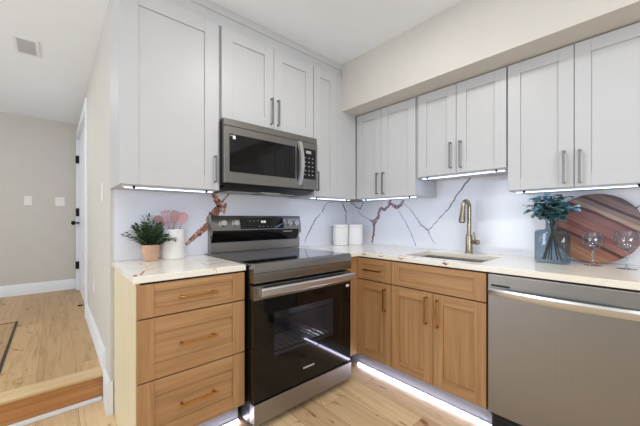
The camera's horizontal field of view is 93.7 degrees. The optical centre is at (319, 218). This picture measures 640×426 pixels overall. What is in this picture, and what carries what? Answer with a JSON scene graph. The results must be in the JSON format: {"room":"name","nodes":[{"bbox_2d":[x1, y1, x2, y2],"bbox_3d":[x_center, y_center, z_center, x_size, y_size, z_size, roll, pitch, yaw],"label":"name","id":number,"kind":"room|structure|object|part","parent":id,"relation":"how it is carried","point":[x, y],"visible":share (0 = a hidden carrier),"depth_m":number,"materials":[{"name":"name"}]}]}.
{"room":"kitchen","nodes":[
{"label":"kitchen","id":0,"kind":"room"},
{"bbox_2d":[0,112,77,285],"bbox_3d":[-4.573,-0.084,3.331,3.200,2.505,0.120,0,0,-42],"label":"wall","id":1,"kind":"structure","parent":0,"point":[38,239],"depth_m":3.97,"materials":[{"name":"paint"}]},
{"bbox_2d":[24,196,31,204],"bbox_3d":[-3.816,-0.236,3.917,0.075,0.120,0.008,0,0,-42],"label":"light switch","id":2,"kind":"object","parent":1,"relation":"attached to","point":[27,199],"visible":1,"depth_m":3.92,"materials":[{"name":"white plastic"}]},
{"bbox_2d":[0,279,75,297],"bbox_3d":[-4.586,0.919,3.228,3.044,0.140,0.016,0,0,-42],"label":"baseboard","id":3,"kind":"structure","parent":1,"relation":"attached to","point":[49,286],"depth_m":3.96,"materials":[{"name":"paint"}]},
{"bbox_2d":[55,197,64,205],"bbox_3d":[-3.579,-0.234,4.127,0.100,0.120,0.008,0,0,-42],"label":"light switch","id":4,"kind":"object","parent":1,"relation":"attached to","point":[59,201],"visible":1,"depth_m":4.13,"materials":[{"name":"white plastic"}]},
{"bbox_2d":[0,289,100,392],"bbox_3d":[-3.602,1.109,2.147,3.080,0.240,3.180,0,0,-42],"label":"floor","id":5,"kind":"structure","parent":0,"point":[52,338],"depth_m":2.45,"materials":[{"name":"brown wood"}]},
{"bbox_2d":[0,321,17,372],"bbox_3d":[-2.710,0.986,2.100,0.753,0.006,1.405,0,0,-42],"label":"floor hatch","id":6,"kind":"object","parent":5,"relation":"on","point":[7,330],"visible":1,"depth_m":2.48,"materials":[{"name":"brown wood"}]},
{"bbox_3d":[-2.708,0.987,2.085,0.735,0.004,1.380,0,0,-42],"label":"panel","id":7,"kind":"part","parent":6,"relation":"part of","materials":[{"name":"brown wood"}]},
{"bbox_2d":[78,5,107,372],"bbox_3d":[-2.345,-0.054,3.103,0.110,2.565,3.180,0,0,-42],"label":"wall","id":8,"kind":"structure","parent":0,"point":[96,93],"depth_m":2.26,"materials":[{"name":"paint"}]},
{"bbox_2d":[0,377,102,425],"bbox_3d":[-2.549,1.094,0.943,3.058,0.150,0.018,0,0,-42],"label":"step","id":9,"kind":"structure","parent":8,"relation":"attached to","point":[24,409],"depth_m":1.77,"materials":[{"name":"brown wood"}]},
{"bbox_2d":[0,366,102,405],"bbox_3d":[-2.562,1.000,0.952,3.050,0.034,0.108,0,0,-42],"label":"trim","id":10,"kind":"structure","parent":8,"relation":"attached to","point":[10,396],"depth_m":1.78,"materials":[{"name":"brown wood"}]},
{"bbox_2d":[8,396,101,425],"bbox_3d":[-2.542,1.156,0.925,3.043,0.026,0.018,0,0,-42],"label":"trim","id":11,"kind":"structure","parent":8,"relation":"attached to","point":[68,408],"depth_m":1.78,"materials":[{"name":"paint"}]},
{"bbox_2d":[71,98,87,318],"bbox_3d":[-2.839,-0.101,3.600,0.188,2.180,1.680,0,0,-42],"label":"door","id":12,"kind":"structure","parent":8,"relation":"in","point":[81,158],"depth_m":3.67,"materials":[{"name":"paint"}]},
{"bbox_2d":[93,277,94,292],"bbox_3d":[-1.871,0.549,2.480,0.007,0.120,0.075,0,0,-42],"label":"wall outlet","id":13,"kind":"object","parent":8,"relation":"attached to","point":[93,277],"visible":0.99,"depth_m":2.46,"materials":[{"name":"white plastic"}]},
{"bbox_2d":[86,305,105,371],"bbox_3d":[-1.844,0.919,2.444,0.016,0.140,1.370,0,0,-42],"label":"baseboard","id":14,"kind":"structure","parent":8,"relation":"attached to","point":[98,343],"depth_m":2.21,"materials":[{"name":"paint"}]},
{"bbox_2d":[101,183,103,200],"bbox_3d":[-1.493,-0.183,2.054,0.008,0.125,0.075,0,0,-42],"label":"light switch","id":15,"kind":"object","parent":8,"relation":"attached to","point":[102,184],"visible":1,"depth_m":2.03,"materials":[{"name":"white plastic"}]},
{"bbox_2d":[103,369,109,413],"bbox_3d":[-1.319,1.069,1.852,0.016,0.200,0.212,0,0,-42],"label":"baseboard","id":16,"kind":"structure","parent":8,"relation":"attached to","point":[106,379],"depth_m":1.85,"materials":[{"name":"paint"}]},
{"bbox_2d":[108,0,352,412],"bbox_3d":[-0.445,-0.054,2.582,2.260,2.565,0.120,0,0,-42],"label":"wall","id":17,"kind":"structure","parent":0,"point":[110,191],"depth_m":1.81,"materials":[{"name":"paint"}]},
{"bbox_2d":[107,381,112,416],"bbox_3d":[-1.247,1.069,1.781,0.030,0.200,0.014,0,0,-42],"label":"baseboard","id":18,"kind":"structure","parent":17,"relation":"attached to","point":[109,384],"depth_m":1.77,"materials":[{"name":"paint"}]},
{"bbox_2d":[110,0,218,193],"bbox_3d":[-0.927,-0.697,1.821,0.536,1.041,0.379,0,0,-42],"label":"upper cabinet","id":19,"kind":"object","parent":17,"relation":"attached to","point":[164,55],"visible":1,"depth_m":1.68,"materials":[{"name":"white wood"}]},
{"bbox_2d":[122,185,213,192],"bbox_3d":[-0.865,-0.170,1.752,0.490,0.013,0.041,0,0,-42],"label":"light","id":20,"kind":"object","parent":19,"relation":"attached to","point":[124,186],"visible":0.94,"depth_m":1.71,"materials":[{"name":"paint"}]},
{"bbox_3d":[-0.642,-0.306,1.844,0.010,0.165,0.034,0,0,-42],"label":"handle","id":21,"kind":"part","parent":19,"relation":"part of","materials":[{"name":"silver metal"}]},
{"bbox_2d":[110,0,341,77],"bbox_3d":[-0.464,-1.277,2.256,1.805,0.116,0.342,0,0,-42],"label":"trim","id":22,"kind":"structure","parent":17,"relation":"attached to","point":[207,9],"depth_m":2.06,"materials":[{"name":"white wood"}]},
{"bbox_2d":[114,189,352,260],"bbox_3d":[-0.438,0.016,2.497,2.122,0.476,0.015,0,0,-42],"label":"backsplash","id":23,"kind":"structure","parent":17,"relation":"attached to","point":[129,205],"depth_m":2.14,"materials":[{"name":"white stone"}]},
{"bbox_2d":[327,215,331,226],"bbox_3d":[0.093,0.024,2.955,0.075,0.115,0.007,0,0,-42],"label":"wall outlet","id":24,"kind":"object","parent":23,"relation":"attached to","point":[329,217],"visible":1,"depth_m":2.95,"materials":[{"name":"white plastic"}]},
{"bbox_2d":[219,26,312,137],"bbox_3d":[-0.440,-0.924,2.254,0.760,0.586,0.379,0,0,-42],"label":"upper cabinet","id":25,"kind":"object","parent":17,"relation":"attached to","point":[260,84],"visible":0.81,"depth_m":2.09,"materials":[{"name":"white wood"}]},
{"bbox_3d":[-0.481,-0.926,2.021,0.386,0.583,0.020,0,0,-42],"label":"door","id":26,"kind":"part","parent":25,"relation":"part of","materials":[{"name":"white wood"}]},
{"bbox_2d":[212,117,316,196],"bbox_3d":[-0.417,-0.403,2.219,0.756,0.440,0.428,0,0,-42],"label":"microwave","id":27,"kind":"object","parent":25,"relation":"attached to","point":[254,159],"visible":0.97,"depth_m":2.05,"materials":[{"name":"silver metal"}]},
{"bbox_3d":[-0.369,-0.400,2.055,0.610,0.353,0.035,0,0,-42],"label":"door","id":28,"kind":"part","parent":27,"relation":"part of","materials":[{"name":"metal"}]},
{"bbox_3d":[-0.140,-0.411,2.211,0.038,0.320,0.047,0,0,-42],"label":"handle","id":29,"kind":"part","parent":27,"relation":"part of","materials":[{"name":"metal"}]},
{"bbox_3d":[-0.090,-0.416,2.301,0.130,0.234,0.029,0,0,-42],"label":"control panel","id":30,"kind":"part","parent":27,"relation":"part of","materials":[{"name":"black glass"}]},
{"bbox_3d":[-0.086,-0.400,2.307,0.144,0.353,0.035,0,0,-42],"label":"control frame","id":31,"kind":"part","parent":27,"relation":"part of","materials":[{"name":"metal"}]},
{"bbox_3d":[-0.339,-0.756,2.113,0.010,0.185,0.034,0,0,-42],"label":"handle","id":32,"kind":"part","parent":25,"relation":"part of","materials":[{"name":"silver metal"}]},
{"bbox_3d":[-0.297,-0.756,2.150,0.010,0.185,0.034,0,0,-42],"label":"handle","id":33,"kind":"part","parent":25,"relation":"part of","materials":[{"name":"silver metal"}]},
{"bbox_3d":[-0.197,-0.926,2.273,0.367,0.583,0.020,0,0,-42],"label":"door","id":34,"kind":"part","parent":25,"relation":"part of","materials":[{"name":"white wood"}]},
{"bbox_2d":[289,66,355,200],"bbox_3d":[0.035,-0.697,2.675,0.503,1.041,0.379,0,0,-42],"label":"upper cabinet","id":35,"kind":"object","parent":17,"relation":"attached to","point":[334,130],"visible":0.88,"depth_m":2.54,"materials":[{"name":"white wood"}]},
{"bbox_3d":[-0.017,-0.299,2.398,0.010,0.155,0.034,0,0,-42],"label":"handle","id":36,"kind":"part","parent":35,"relation":"part of","materials":[{"name":"silver metal"}]},
{"bbox_3d":[0.039,-0.698,2.483,0.251,1.038,0.020,0,0,-42],"label":"door","id":37,"kind":"part","parent":35,"relation":"part of","materials":[{"name":"white wood"}]},
{"bbox_2d":[309,197,350,200],"bbox_3d":[0.096,-0.170,2.605,0.460,0.013,0.041,0,0,-42],"label":"light","id":38,"kind":"object","parent":35,"relation":"attached to","point":[309,197],"visible":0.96,"depth_m":2.58,"materials":[{"name":"paint"}]},
{"bbox_3d":[0.226,-0.697,2.652,0.247,1.041,0.018,0,0,-42],"label":"filler panel","id":39,"kind":"part","parent":35,"relation":"part of","materials":[{"name":"white wood"}]},
{"bbox_2d":[0,0,462,123],"bbox_3d":[-1.224,-1.376,1.155,5.320,0.080,7.820,0,0,-42],"label":"ceiling","id":40,"kind":"structure","parent":0,"point":[53,85],"depth_m":2.13,"materials":[{"name":"paint"}]},
{"bbox_2d":[11,34,39,57],"bbox_3d":[-2.277,-1.332,2.329,0.147,0.008,0.303,0,0,-42],"label":"ceiling vent","id":41,"kind":"object","parent":40,"relation":"in","point":[26,46],"visible":1,"depth_m":2.32,"materials":[{"name":"metal"}]},
{"bbox_2d":[24,356,483,425],"bbox_3d":[-0.176,1.199,-0.040,5.300,0.060,4.640,0,0,-42],"label":"floor","id":42,"kind":"structure","parent":0,"point":[367,398],"depth_m":1.83,"materials":[{"name":"brown wood"}]},
{"bbox_2d":[114,269,244,425],"bbox_3d":[-0.813,0.729,1.717,0.523,0.880,0.679,0,0,-42],"label":"base cabinet","id":43,"kind":"object","parent":42,"relation":"on","point":[179,344],"depth_m":1.48,"materials":[{"name":"brown wood"}]},
{"bbox_3d":[-1.020,0.729,1.569,0.018,0.880,0.625,0,0,-42],"label":"panel","id":44,"kind":"part","parent":43,"relation":"part of","materials":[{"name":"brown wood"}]},
{"bbox_2d":[112,254,245,283],"bbox_3d":[-0.827,0.271,1.726,0.540,0.032,0.651,0,0,-42],"label":"countertop","id":45,"kind":"structure","parent":43,"relation":"on","point":[137,271],"depth_m":1.57,"materials":[{"name":"beige stone"}]},
{"bbox_2d":[119,213,176,260],"bbox_3d":[-1.015,0.110,1.787,0.284,0.290,0.290,0,0,29],"label":"potted fern","id":46,"kind":"object","parent":45,"relation":"on","point":[150,244],"visible":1,"depth_m":1.78,"materials":[{"name":"green plant"}]},
{"bbox_2d":[141,244,159,260],"bbox_3d":[-1.027,0.206,1.819,0.106,0.098,0.106,0,0,-42],"label":"pot","id":47,"kind":"object","parent":46,"relation":"attached to","point":[150,252],"depth_m":1.78,"materials":[{"name":"ceramic"}]},
{"bbox_2d":[161,229,184,259],"bbox_3d":[-0.942,0.161,1.921,0.145,0.187,0.145,0,0,-42],"label":"utensil crock","id":48,"kind":"object","parent":45,"relation":"on","point":[170,250],"visible":0.73,"depth_m":1.86,"materials":[{"name":"white ceramic"}]},
{"bbox_2d":[152,215,164,229],"bbox_3d":[-0.972,0.110,1.907,0.170,0.260,0.019,0,0,-42],"label":"spoon","id":49,"kind":"object","parent":48,"relation":"in","point":[159,218],"visible":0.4,"depth_m":1.88,"materials":[{"name":"pink plastic"}]},
{"bbox_2d":[160,210,170,229],"bbox_3d":[-0.952,0.091,1.889,0.097,0.294,0.017,0,0,-42],"label":"slotted turner","id":50,"kind":"object","parent":48,"relation":"in","point":[167,220],"visible":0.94,"depth_m":1.88,"materials":[{"name":"pink plastic"}]},
{"bbox_2d":[171,210,178,229],"bbox_3d":[-0.949,0.091,1.950,0.064,0.293,0.013,0,0,-34],"label":"spatula","id":51,"kind":"object","parent":48,"relation":"in","point":[174,214],"visible":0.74,"depth_m":1.95,"materials":[{"name":"pink plastic"}]},
{"bbox_2d":[178,212,187,228],"bbox_3d":[-0.904,0.097,1.936,0.097,0.282,0.016,0,0,-30],"label":"serving spoon","id":52,"kind":"object","parent":48,"relation":"in","point":[182,216],"visible":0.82,"depth_m":1.94,"materials":[{"name":"pink plastic"}]},
{"bbox_3d":[-0.617,0.882,1.494,0.517,0.289,0.020,0,0,-42],"label":"drawer","id":53,"kind":"part","parent":43,"relation":"part of","materials":[{"name":"brown wood"}]},
{"bbox_3d":[-0.617,0.592,1.494,0.517,0.279,0.020,0,0,-42],"label":"drawer","id":54,"kind":"part","parent":43,"relation":"part of","materials":[{"name":"brown wood"}]},
{"bbox_3d":[-0.617,0.372,1.494,0.517,0.150,0.020,0,0,-42],"label":"drawer","id":55,"kind":"part","parent":43,"relation":"part of","materials":[{"name":"brown wood"}]},
{"bbox_3d":[-0.597,0.882,1.477,0.185,0.010,0.034,0,0,-42],"label":"handle","id":56,"kind":"part","parent":43,"relation":"part of","materials":[{"name":"gold metal"}]},
{"bbox_3d":[-0.597,0.592,1.477,0.185,0.010,0.034,0,0,-42],"label":"handle","id":57,"kind":"part","parent":43,"relation":"part of","materials":[{"name":"gold metal"}]},
{"bbox_3d":[-0.597,0.372,1.477,0.185,0.010,0.034,0,0,-42],"label":"handle","id":58,"kind":"part","parent":43,"relation":"part of","materials":[{"name":"gold metal"}]},
{"bbox_3d":[-0.656,1.158,1.556,0.502,0.019,0.014,0,0,-42],"label":"led strip","id":59,"kind":"part","parent":43,"relation":"part of","materials":[{"name":"white plastic"}]},
{"bbox_2d":[208,216,354,425],"bbox_3d":[-0.268,0.574,2.127,0.816,1.190,0.761,0,0,-42],"label":"stove","id":60,"kind":"object","parent":42,"relation":"on","point":[297,300],"visible":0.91,"depth_m":1.94,"materials":[{"name":"black metal"}]},
{"bbox_3d":[-0.694,0.037,2.152,0.058,0.058,0.041,0,0,-42],"label":"knob","id":61,"kind":"part","parent":60,"relation":"part of","materials":[{"name":"metal"}]},
{"bbox_3d":[-0.621,0.037,2.217,0.058,0.058,0.041,0,0,-42],"label":"knob","id":62,"kind":"part","parent":60,"relation":"part of","materials":[{"name":"metal"}]},
{"bbox_2d":[208,247,341,266],"bbox_3d":[-0.290,0.256,2.122,0.778,0.014,0.605,0,0,-42],"label":"cooktop","id":63,"kind":"object","parent":60,"relation":"in","point":[248,257],"depth_m":2.08,"materials":[{"name":"glass"}]},
{"bbox_3d":[-0.085,1.070,1.891,0.770,0.113,0.056,0,0,-42],"label":"storage drawer","id":64,"kind":"part","parent":60,"relation":"part of","materials":[{"name":"metal"}]},
{"bbox_3d":[-0.084,0.300,1.891,0.774,0.108,0.054,0,0,-42],"label":"rail","id":65,"kind":"part","parent":60,"relation":"part of","materials":[{"name":"metal"}]},
{"bbox_2d":[250,270,354,403],"bbox_3d":[-0.255,0.686,2.083,0.770,0.635,0.679,0,0,-42],"label":"oven","id":66,"kind":"object","parent":60,"relation":"in","point":[300,326],"depth_m":1.88,"materials":[{"name":"black metal"}]},
{"bbox_2d":[346,256,397,379],"bbox_3d":[0.528,0.729,2.401,0.796,0.880,0.444,0,0,-42],"label":"base cabinet","id":67,"kind":"object","parent":42,"relation":"on","point":[371,285],"visible":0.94,"depth_m":2.21,"materials":[{"name":"brown wood"}]},
{"bbox_3d":[0.397,0.743,2.191,0.020,0.567,0.301,0,0,-42],"label":"door","id":68,"kind":"part","parent":67,"relation":"part of","materials":[{"name":"brown wood"}]},
{"bbox_3d":[0.397,0.375,2.191,0.020,0.156,0.301,0,0,-42],"label":"drawer","id":69,"kind":"part","parent":67,"relation":"part of","materials":[{"name":"brown wood"}]},
{"bbox_3d":[0.447,0.571,2.095,0.034,0.160,0.010,0,0,-42],"label":"handle","id":70,"kind":"part","parent":67,"relation":"part of","materials":[{"name":"beige metal"}]},
{"bbox_2d":[391,260,491,423],"bbox_3d":[0.923,0.729,2.045,0.679,0.880,0.612,0,0,-42],"label":"base cabinet","id":71,"kind":"object","parent":42,"relation":"on","point":[439,314],"visible":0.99,"depth_m":1.80,"materials":[{"name":"brown wood"}]},
{"bbox_3d":[0.600,0.743,1.962,0.020,0.567,0.302,0,0,-42],"label":"door","id":72,"kind":"part","parent":71,"relation":"part of","materials":[{"name":"brown wood"}]},
{"bbox_2d":[358,362,491,425],"bbox_3d":[0.632,1.158,2.036,0.014,0.019,0.978,0,0,-42],"label":"led strip","id":73,"kind":"object","parent":71,"relation":"attached to","point":[426,395],"visible":0.95,"depth_m":1.94,"materials":[{"name":"paint"}]},
{"bbox_3d":[0.654,0.571,1.862,0.034,0.170,0.010,0,0,-42],"label":"handle","id":74,"kind":"part","parent":71,"relation":"part of","materials":[{"name":"beige metal"}]},
{"bbox_3d":[0.702,0.577,1.809,0.034,0.170,0.010,0,0,-42],"label":"handle","id":75,"kind":"part","parent":71,"relation":"part of","materials":[{"name":"gold metal"}]},
{"bbox_3d":[0.802,0.743,1.734,0.020,0.567,0.302,0,0,-42],"label":"door","id":76,"kind":"part","parent":71,"relation":"part of","materials":[{"name":"brown wood"}]},
{"bbox_2d":[292,243,639,290],"bbox_3d":[0.797,0.271,2.100,0.801,0.032,2.249,0,0,-42],"label":"countertop","id":77,"kind":"structure","parent":71,"relation":"on","point":[607,275],"depth_m":1.70,"materials":[{"name":"beige stone"}]},
{"bbox_2d":[333,224,347,245],"bbox_3d":[0.197,0.155,2.901,0.147,0.199,0.147,0,0,-1],"label":"canister","id":78,"kind":"object","parent":77,"relation":"on","point":[340,231],"visible":1,"depth_m":2.83,"materials":[{"name":"white ceramic"}]},
{"bbox_3d":[0.197,0.069,2.901,0.147,0.026,0.147,0,0,1],"label":"lid","id":79,"kind":"part","parent":78,"relation":"part of","materials":[{"name":"white ceramic"}]},
{"bbox_2d":[348,224,362,244],"bbox_3d":[0.343,0.155,2.944,0.147,0.199,0.147,0,0,-1],"label":"canister","id":80,"kind":"object","parent":77,"relation":"on","point":[355,231],"visible":0.92,"depth_m":2.87,"materials":[{"name":"white ceramic"}]},
{"bbox_3d":[0.343,0.069,2.944,0.147,0.026,0.147,0,0,1],"label":"lid","id":81,"kind":"part","parent":80,"relation":"part of","materials":[{"name":"white ceramic"}]},
{"bbox_2d":[421,255,485,262],"bbox_3d":[0.893,0.381,2.046,0.413,0.186,0.563,0,0,-42],"label":"sink","id":82,"kind":"object","parent":77,"relation":"in","point":[430,256],"visible":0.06,"depth_m":2.20,"materials":[{"name":"metal"}]},
{"bbox_2d":[458,199,479,253],"bbox_3d":[1.077,0.056,2.156,0.156,0.397,0.110,0,0,-42],"label":"faucet","id":83,"kind":"object","parent":77,"relation":"on","point":[469,241],"visible":0.98,"depth_m":2.18,"materials":[{"name":"gold metal"}]},
{"bbox_3d":[1.064,-0.009,2.181,0.117,0.267,0.031,0,0,-38],"label":"spout","id":84,"kind":"part","parent":83,"relation":"part of","materials":[{"name":"gold metal"}]},
{"bbox_2d":[583,247,600,266],"bbox_3d":[1.483,0.165,1.630,0.094,0.180,0.094,0,0,-42],"label":"wine glass","id":85,"kind":"object","parent":77,"relation":"on","point":[586,247],"visible":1,"depth_m":1.63,"materials":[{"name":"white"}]},
{"bbox_2d":[553,194,639,262],"bbox_3d":[1.579,0.055,1.725,0.077,0.397,0.400,0,0,-42],"label":"cutting board","id":86,"kind":"object","parent":77,"relation":"on","point":[607,224],"visible":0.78,"depth_m":1.70,"materials":[{"name":"brown wood"}]},
{"bbox_2d":[617,249,637,269],"bbox_3d":[1.552,0.159,1.515,0.100,0.191,0.100,0,0,-42],"label":"wine glass","id":87,"kind":"object","parent":77,"relation":"on","point":[623,268],"visible":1,"depth_m":1.53,"materials":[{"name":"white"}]},
{"bbox_3d":[1.331,0.113,1.719,0.102,0.283,0.164,0,0,-42],"label":"glass vase","id":88,"kind":"object","parent":77,"relation":"on","visible":0},
{"bbox_2d":[523,192,580,259],"bbox_3d":[1.324,0.043,1.716,0.221,0.384,0.268,0,0,-42],"label":"bouquet","id":89,"kind":"object","parent":88,"relation":"in","point":[558,206],"visible":1,"depth_m":1.71,"materials":[{"name":"green plant"}]},
{"bbox_2d":[488,273,639,425],"bbox_3d":[1.314,0.731,1.573,0.688,0.875,0.599,0,0,-42],"label":"dishwasher","id":90,"kind":"object","parent":42,"relation":"on","point":[561,353],"visible":0.99,"depth_m":1.37,"materials":[{"name":"silver metal"}]},
{"bbox_3d":[1.145,1.090,1.424,0.029,0.118,0.593,0,0,-42],"label":"toe panel","id":91,"kind":"part","parent":90,"relation":"part of","materials":[{"name":"black plastic"}]},
{"bbox_3d":[1.077,0.383,1.363,0.053,0.038,0.581,0,0,-42],"label":"handle","id":92,"kind":"part","parent":90,"relation":"part of","materials":[{"name":"metal"}]},
{"bbox_2d":[353,117,376,201],"bbox_3d":[1.855,-0.054,1.603,0.120,2.565,4.400,0,0,-42],"label":"wall","id":93,"kind":"structure","parent":0,"point":[356,199],"depth_m":3.17,"materials":[{"name":"paint"}]},
{"bbox_2d":[357,97,435,200],"bbox_3d":[0.641,-0.553,2.603,0.368,0.753,0.596,0,0,-42],"label":"upper cabinet","id":94,"kind":"object","parent":93,"relation":"attached to","point":[387,136],"visible":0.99,"depth_m":2.47,"materials":[{"name":"white wood"}]},
{"bbox_3d":[0.429,-0.551,2.629,0.020,0.744,0.271,0,0,-42],"label":"door","id":95,"kind":"part","parent":94,"relation":"part of","materials":[{"name":"white wood"}]},
{"bbox_3d":[0.480,-0.296,2.532,0.034,0.180,0.010,0,0,-42],"label":"handle","id":96,"kind":"part","parent":94,"relation":"part of","materials":[{"name":"silver metal"}]},
{"bbox_3d":[0.521,-0.294,2.487,0.034,0.180,0.010,0,0,-42],"label":"handle","id":97,"kind":"part","parent":94,"relation":"part of","materials":[{"name":"silver metal"}]},
{"bbox_2d":[362,196,417,199],"bbox_3d":[0.570,-0.170,2.534,0.041,0.013,0.540,0,0,-42],"label":"light","id":98,"kind":"object","parent":94,"relation":"attached to","point":[405,196],"visible":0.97,"depth_m":2.48,"materials":[{"name":"paint"}]},
{"bbox_3d":[0.627,-0.551,2.407,0.020,0.744,0.318,0,0,-42],"label":"door","id":99,"kind":"part","parent":94,"relation":"part of","materials":[{"name":"white wood"}]},
{"bbox_2d":[417,67,507,180],"bbox_3d":[1.044,-0.619,2.149,0.368,0.620,0.613,0,0,-42],"label":"upper cabinet","id":100,"kind":"object","parent":93,"relation":"attached to","point":[462,127],"visible":0.98,"depth_m":2.01,"materials":[{"name":"white wood"}]},
{"bbox_3d":[0.843,-0.618,2.163,0.020,0.611,0.282,0,0,-42],"label":"door","id":101,"kind":"part","parent":100,"relation":"part of","materials":[{"name":"white wood"}]},
{"bbox_3d":[0.895,-0.436,2.065,0.034,0.180,0.010,0,0,-42],"label":"handle","id":102,"kind":"part","parent":100,"relation":"part of","materials":[{"name":"silver metal"}]},
{"bbox_3d":[0.940,-0.433,2.014,0.034,0.180,0.010,0,0,-42],"label":"handle","id":103,"kind":"part","parent":100,"relation":"part of","materials":[{"name":"silver metal"}]},
{"bbox_2d":[421,169,506,179],"bbox_3d":[0.972,-0.303,2.082,0.041,0.013,0.570,0,0,-42],"label":"light","id":104,"kind":"object","parent":100,"relation":"attached to","point":[498,170],"visible":1,"depth_m":2.03,"materials":[{"name":"paint"}]},
{"bbox_3d":[1.039,-0.618,1.942,0.020,0.611,0.302,0,0,-42],"label":"door","id":105,"kind":"part","parent":100,"relation":"part of","materials":[{"name":"white wood"}]},
{"bbox_2d":[353,175,639,264],"bbox_3d":[1.095,-0.029,2.356,0.016,0.567,2.236,0,0,-42],"label":"backsplash","id":106,"kind":"structure","parent":93,"relation":"attached to","point":[498,221],"depth_m":2.27,"materials":[{"name":"white stone"}]},
{"bbox_2d":[508,22,639,193],"bbox_3d":[1.456,-0.548,1.685,0.368,0.763,0.624,0,0,-42],"label":"upper cabinet","id":107,"kind":"object","parent":93,"relation":"attached to","point":[574,110],"visible":1,"depth_m":1.57,"materials":[{"name":"white wood"}]},
{"bbox_3d":[1.247,-0.546,1.707,0.020,0.754,0.308,0,0,-42],"label":"door","id":108,"kind":"part","parent":107,"relation":"part of","materials":[{"name":"white wood"}]},
{"bbox_3d":[1.304,-0.276,1.604,0.034,0.175,0.010,0,0,-42],"label":"handle","id":109,"kind":"part","parent":107,"relation":"part of","materials":[{"name":"silver metal"}]},
{"bbox_2d":[515,184,639,192],"bbox_3d":[1.383,-0.160,1.618,0.041,0.013,0.570,0,0,-42],"label":"light","id":110,"kind":"object","parent":107,"relation":"attached to","point":[628,185],"visible":1,"depth_m":1.59,"materials":[{"name":"paint"}]},
{"bbox_3d":[1.347,-0.272,1.556,0.034,0.175,0.010,0,0,-42],"label":"handle","id":111,"kind":"part","parent":107,"relation":"part of","materials":[{"name":"silver metal"}]},
{"bbox_3d":[1.454,-0.546,1.475,0.020,0.754,0.308,0,0,-42],"label":"door","id":112,"kind":"part","parent":107,"relation":"part of","materials":[{"name":"white wood"}]},
{"bbox_2d":[341,0,639,116],"bbox_3d":[1.728,-1.134,1.266,0.517,0.405,4.065,0,0,-42],"label":"soffit","id":113,"kind":"structure","parent":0,"point":[469,39],"depth_m":1.83,"materials":[{"name":"paint"}]}
]}

